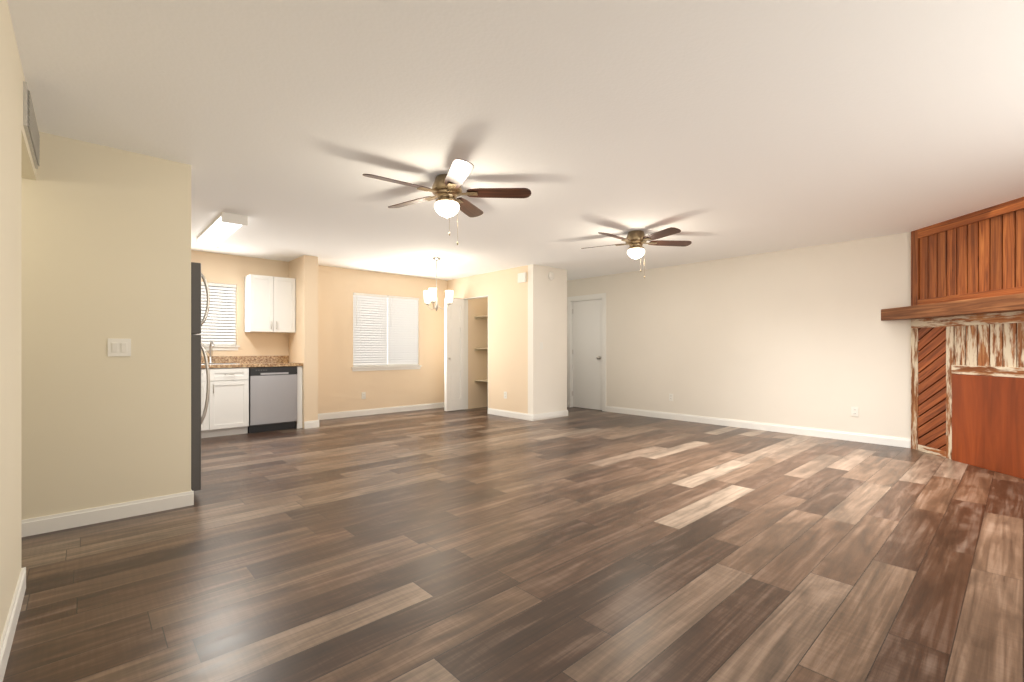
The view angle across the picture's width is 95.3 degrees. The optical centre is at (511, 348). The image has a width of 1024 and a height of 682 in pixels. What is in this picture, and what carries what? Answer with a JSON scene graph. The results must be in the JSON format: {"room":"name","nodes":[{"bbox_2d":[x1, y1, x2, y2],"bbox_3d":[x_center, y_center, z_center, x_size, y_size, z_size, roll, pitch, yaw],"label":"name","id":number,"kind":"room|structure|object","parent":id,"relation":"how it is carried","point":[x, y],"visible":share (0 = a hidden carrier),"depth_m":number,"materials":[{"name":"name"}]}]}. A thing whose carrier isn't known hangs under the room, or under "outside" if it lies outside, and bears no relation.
{"room":"living room","nodes":[
{"label":"living room","id":0,"kind":"room"},
{"bbox_2d":[0,0,35,639],"bbox_3d":[-1.127,-0.100,0.819,0.120,2.440,5.330,0,0,-42],"label":"wall","id":1,"kind":"structure","parent":0,"point":[16,162],"depth_m":1.85,"materials":[{"name":"paint"}]},
{"bbox_2d":[0,567,25,681],"bbox_3d":[-0.793,1.070,0.552,0.014,0.100,4.424,0,0,-42],"label":"baseboard","id":2,"kind":"structure","parent":1,"relation":"attached to","point":[8,633],"depth_m":1.79,"materials":[{"name":"white wood"}]},
{"bbox_2d":[23,81,39,168],"bbox_3d":[-2.572,-1.175,2.506,0.021,0.210,0.730,0,0,-42],"label":"air vent","id":3,"kind":"object","parent":1,"relation":"in","point":[31,128],"visible":1,"depth_m":2.36,"materials":[{"name":"grey metal"}]},
{"bbox_2d":[21,132,190,519],"bbox_3d":[-3.179,-0.100,2.636,2.260,2.440,0.120,0,0,-42],"label":"wall","id":4,"kind":"structure","parent":0,"point":[105,243],"depth_m":3.03,"materials":[{"name":"paint"}]},
{"bbox_2d":[108,338,130,356],"bbox_3d":[-2.591,-0.010,3.082,0.118,0.118,0.013,0,0,-42],"label":"light switch","id":5,"kind":"object","parent":4,"relation":"attached to","point":[119,347],"visible":1,"depth_m":3.08,"materials":[{"name":"white plastic"}]},
{"bbox_2d":[21,490,193,536],"bbox_3d":[-3.128,1.070,2.591,2.274,0.100,0.014,0,0,-42],"label":"baseboard","id":6,"kind":"structure","parent":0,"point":[46,524],"depth_m":3.02,"materials":[{"name":"white wood"}]},
{"bbox_2d":[289,255,317,427],"bbox_3d":[-3.082,-0.100,6.882,0.190,2.440,0.680,0,0,-42],"label":"pillar","id":7,"kind":"structure","parent":0,"point":[303,338],"depth_m":6.64,"materials":[{"name":"paint"}]},
{"bbox_2d":[304,418,319,426],"bbox_3d":[-2.988,1.070,6.931,0.014,0.100,0.654,0,0,-42],"label":"baseboard","id":8,"kind":"structure","parent":7,"relation":"attached to","point":[316,422],"depth_m":6.63,"materials":[{"name":"white wood"}]},
{"bbox_2d":[191,250,446,413],"bbox_3d":[-3.573,-0.100,6.975,6.170,2.440,0.120,0,0,-42],"label":"wall","id":9,"kind":"structure","parent":0,"point":[342,386],"depth_m":7.66,"materials":[{"name":"paint"}]},
{"bbox_2d":[194,282,235,344],"bbox_3d":[-4.229,-0.482,6.322,0.868,0.852,0.060,0,0,-42],"label":"window blind","id":10,"kind":"object","parent":9,"relation":"attached to","point":[218,325],"visible":0.33,"depth_m":6.48,"materials":[{"name":"white plastic"}]},
{"bbox_2d":[201,343,239,349],"bbox_3d":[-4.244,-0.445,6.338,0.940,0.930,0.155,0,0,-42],"label":"window sill","id":11,"kind":"structure","parent":9,"relation":"in","point":[223,347],"depth_m":6.47,"materials":[{"name":"white"}]},
{"bbox_2d":[241,356,288,363],"bbox_3d":[-4.525,0.150,6.005,3.116,0.100,0.020,0,0,-42],"label":"backsplash","id":12,"kind":"structure","parent":9,"relation":"attached to","point":[244,359],"depth_m":6.80,"materials":[{"name":"brown stone"}]},
{"bbox_2d":[244,274,295,332],"bbox_3d":[-3.478,-0.635,6.726,0.595,0.790,0.370,0,0,-42],"label":"upper cabinet","id":13,"kind":"object","parent":9,"relation":"attached to","point":[269,304],"visible":1,"depth_m":6.59,"materials":[{"name":"white wood"}]},
{"bbox_2d":[318,402,443,419],"bbox_3d":[-2.243,1.070,8.099,2.690,0.100,0.014,0,0,-42],"label":"baseboard","id":14,"kind":"structure","parent":9,"relation":"attached to","point":[322,416],"depth_m":8.04,"materials":[{"name":"white wood"}]},
{"bbox_2d":[353,293,418,366],"bbox_3d":[-2.183,-0.322,8.190,1.248,1.232,0.060,0,0,-42],"label":"window blind","id":15,"kind":"object","parent":9,"relation":"attached to","point":[369,329],"visible":0.88,"depth_m":8.15,"materials":[{"name":"white plastic"}]},
{"bbox_2d":[351,364,421,370],"bbox_3d":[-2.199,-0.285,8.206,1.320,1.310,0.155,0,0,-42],"label":"window sill","id":16,"kind":"structure","parent":9,"relation":"in","point":[377,368],"depth_m":8.13,"materials":[{"name":"white wood"}]},
{"bbox_2d":[387,298,387,363],"bbox_3d":[-2.256,-0.320,8.269,1.360,1.340,0.005,0,0,-42],"label":"window mullion","id":17,"kind":"object","parent":16,"relation":"attached to","point":[387,330],"depth_m":8.30,"materials":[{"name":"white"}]},
{"bbox_2d":[447,264,538,413],"bbox_3d":[-0.458,-0.100,8.228,0.120,2.440,2.470,0,0,-42],"label":"wall","id":18,"kind":"structure","parent":0,"point":[521,368],"depth_m":7.79,"materials":[{"name":"paint"}]},
{"bbox_2d":[444,297,463,410],"bbox_3d":[-1.030,0.091,8.458,0.395,2.033,0.102,0,0,-42],"label":"bifold leaf","id":19,"kind":"object","parent":18,"relation":"attached to","point":[454,355],"visible":0.92,"depth_m":8.43,"materials":[{"name":"white wood"}]},
{"bbox_2d":[463,295,487,409],"bbox_3d":[-0.620,0.095,8.405,0.120,2.050,0.750,0,0,-42],"label":"trim","id":20,"kind":"structure","parent":18,"relation":"attached to","point":[466,353],"depth_m":8.67,"materials":[{"name":"white wood"}]},
{"bbox_2d":[475,315,487,382],"bbox_3d":[-0.310,0.010,8.688,0.398,1.260,0.744,0,0,-42],"label":"closet shelf","id":21,"kind":"object","parent":18,"relation":"attached to","point":[484,317],"visible":0.29,"depth_m":8.87,"materials":[{"name":"beige wood"}]},
{"bbox_2d":[488,408,535,420],"bbox_3d":[-0.041,1.070,7.672,0.014,0.100,1.114,0,0,-42],"label":"baseboard","id":22,"kind":"structure","parent":18,"relation":"attached to","point":[532,417],"depth_m":7.61,"materials":[{"name":"white wood"}]},
{"bbox_2d":[518,272,525,282],"bbox_3d":[0.159,-1.135,7.438,0.034,0.150,0.170,0,0,-42],"label":"box","id":23,"kind":"object","parent":18,"relation":"attached to","point":[521,277],"visible":1,"depth_m":7.42,"materials":[{"name":"white plastic"}]},
{"bbox_2d":[3,407,1023,681],"bbox_3d":[-0.676,1.150,4.596,8.900,0.060,10.600,0,0,-42],"label":"floor","id":24,"kind":"structure","parent":0,"point":[483,545],"depth_m":2.43,"materials":[{"name":"wood"}]},
{"bbox_2d":[191,262,209,490],"bbox_3d":[-2.841,0.229,3.561,0.806,1.782,0.750,0,0,-42],"label":"fridge","id":25,"kind":"object","parent":24,"relation":"on","point":[197,346],"visible":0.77,"depth_m":3.49,"materials":[{"name":"grey metal"}]},
{"bbox_2d":[201,368,216,437],"bbox_3d":[-4.310,0.682,5.784,0.963,0.875,0.636,0,0,-42],"label":"base cabinet","id":26,"kind":"object","parent":24,"relation":"on","point":[209,424],"depth_m":5.85,"materials":[{"name":"white wood"}]},
{"bbox_2d":[217,368,248,436],"bbox_3d":[-3.856,0.682,6.199,0.514,0.875,0.636,0,0,-42],"label":"base cabinet","id":27,"kind":"object","parent":24,"relation":"on","point":[227,412],"depth_m":6.02,"materials":[{"name":"white wood"}]},
{"bbox_2d":[201,364,302,367],"bbox_3d":[-4.314,0.220,5.774,3.116,0.040,0.646,0,0,-42],"label":"countertop","id":28,"kind":"structure","parent":27,"relation":"on","point":[202,365],"depth_m":6.11,"materials":[{"name":"brown stone"}]},
{"bbox_2d":[201,356,240,363],"bbox_3d":[-3.966,0.150,6.152,0.580,0.100,0.476,0,0,-42],"label":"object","id":29,"kind":"object","parent":28,"relation":"in","point":[211,359],"depth_m":6.45,"materials":[{"name":"brown stone"}]},
{"bbox_2d":[248,366,296,432],"bbox_3d":[-3.428,0.684,6.562,0.593,0.872,0.626,0,0,-42],"label":"dishwasher","id":30,"kind":"object","parent":24,"relation":"on","point":[272,398],"visible":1,"depth_m":6.33,"materials":[{"name":"silver metal"}]},
{"bbox_2d":[7,0,1023,280],"bbox_3d":[-0.676,-1.350,4.596,8.900,0.060,10.600,0,0,-42],"label":"ceiling","id":31,"kind":"structure","parent":0,"point":[711,130],"depth_m":2.64,"materials":[{"name":"white paint"}]},
{"bbox_2d":[197,212,247,247],"bbox_3d":[-3.181,-1.275,5.085,0.220,0.090,1.400,0,0,-42],"label":"kitchen ceiling light","id":32,"kind":"object","parent":31,"relation":"attached to","point":[219,228],"visible":1,"depth_m":4.87,"materials":[{"name":"white plastic"}]},
{"bbox_2d":[424,257,452,310],"bbox_3d":[-1.104,-0.935,6.809,0.438,0.770,0.423,0,0,-42],"label":"chandelier","id":33,"kind":"object","parent":31,"relation":"hanging from","point":[430,295],"visible":1,"depth_m":6.77,"materials":[{"name":"white glass"}]},
{"bbox_2d":[362,159,530,244],"bbox_3d":[-0.541,-1.057,3.593,1.222,0.526,1.240,0,0,-42],"label":"ceiling fan","id":34,"kind":"object","parent":31,"relation":"hanging from","point":[446,190],"visible":1,"depth_m":3.54,"materials":[{"name":"brown wood"}]},
{"bbox_2d":[581,227,691,277],"bbox_3d":[1.360,-1.057,5.237,1.193,0.526,1.247,0,0,-42],"label":"ceiling fan","id":35,"kind":"object","parent":31,"relation":"hanging from","point":[635,240],"visible":1,"depth_m":5.19,"materials":[{"name":"brown wood"}]},
{"bbox_2d":[539,265,562,413],"bbox_3d":[0.578,-0.100,7.583,0.540,2.440,0.120,0,0,-42],"label":"wall","id":36,"kind":"structure","parent":0,"point":[550,291],"depth_m":7.54,"materials":[{"name":"paint"}]},
{"bbox_2d":[548,272,553,279],"bbox_3d":[0.638,-1.180,7.532,0.130,0.130,0.036,0,0,-42],"label":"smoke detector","id":37,"kind":"object","parent":36,"relation":"attached to","point":[550,275],"visible":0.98,"depth_m":7.51,"materials":[{"name":"white plastic"}]},
{"bbox_2d":[536,410,567,420],"bbox_3d":[0.638,1.070,7.547,0.780,0.100,0.014,0,0,-42],"label":"baseboard","id":38,"kind":"structure","parent":36,"relation":"attached to","point":[556,414],"depth_m":7.54,"materials":[{"name":"white wood"}]},
{"bbox_2d":[563,270,566,409],"bbox_3d":[-0.462,-0.100,9.241,0.120,2.440,3.970,0,0,-42],"label":"wall","id":39,"kind":"structure","parent":0,"point":[564,271],"depth_m":7.78,"materials":[{"name":"paint"}]},
{"bbox_2d":[567,232,910,438],"bbox_3d":[2.544,-0.100,7.536,0.120,2.440,10.540,0,0,-42],"label":"wall","id":40,"kind":"structure","parent":0,"point":[806,337],"depth_m":6.35,"materials":[{"name":"paint"}]},
{"bbox_2d":[567,293,605,410],"bbox_3d":[1.425,0.058,8.749,0.136,2.125,0.900,0,0,-42],"label":"door frame","id":41,"kind":"structure","parent":40,"relation":"attached to","point":[571,300],"depth_m":8.96,"materials":[{"name":"white wood"}]},
{"bbox_2d":[572,299,601,409],"bbox_3d":[1.395,0.103,8.724,0.105,2.018,0.713,0,0,-42],"label":"hall door","id":42,"kind":"structure","parent":40,"relation":"in","point":[587,355],"depth_m":8.73,"materials":[{"name":"white wood"}]},
{"bbox_2d":[606,406,910,447],"bbox_3d":[3.118,1.070,6.808,0.014,0.100,4.250,0,0,-42],"label":"baseboard","id":43,"kind":"structure","parent":40,"relation":"attached to","point":[866,438],"depth_m":6.31,"materials":[{"name":"white wood"}]},
{"bbox_2d":[851,407,857,416],"bbox_3d":[4.162,0.760,5.669,0.008,0.115,0.070,0,0,-42],"label":"electrical outlet","id":44,"kind":"object","parent":40,"relation":"attached to","point":[854,411],"visible":1,"depth_m":5.67,"materials":[{"name":"white plastic"}]},
{"bbox_2d":[911,197,1023,478],"bbox_3d":[4.422,-0.100,3.763,0.062,2.439,2.979,0,0,3],"label":"fireplace","id":45,"kind":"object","parent":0,"point":[967,389],"depth_m":4.52,"materials":[{"name":"stained pine"},{"name":"weathered whitewashed wood"}]},
{"bbox_2d":[881,293,1023,320],"bbox_3d":[4.353,-0.399,3.766,0.200,0.133,3.429,0,0,3],"label":"mantel beam","id":46,"kind":"structure","parent":45,"relation":"attached to","point":[1004,303],"depth_m":4.49,"materials":[{"name":"brown wood"}]}
]}

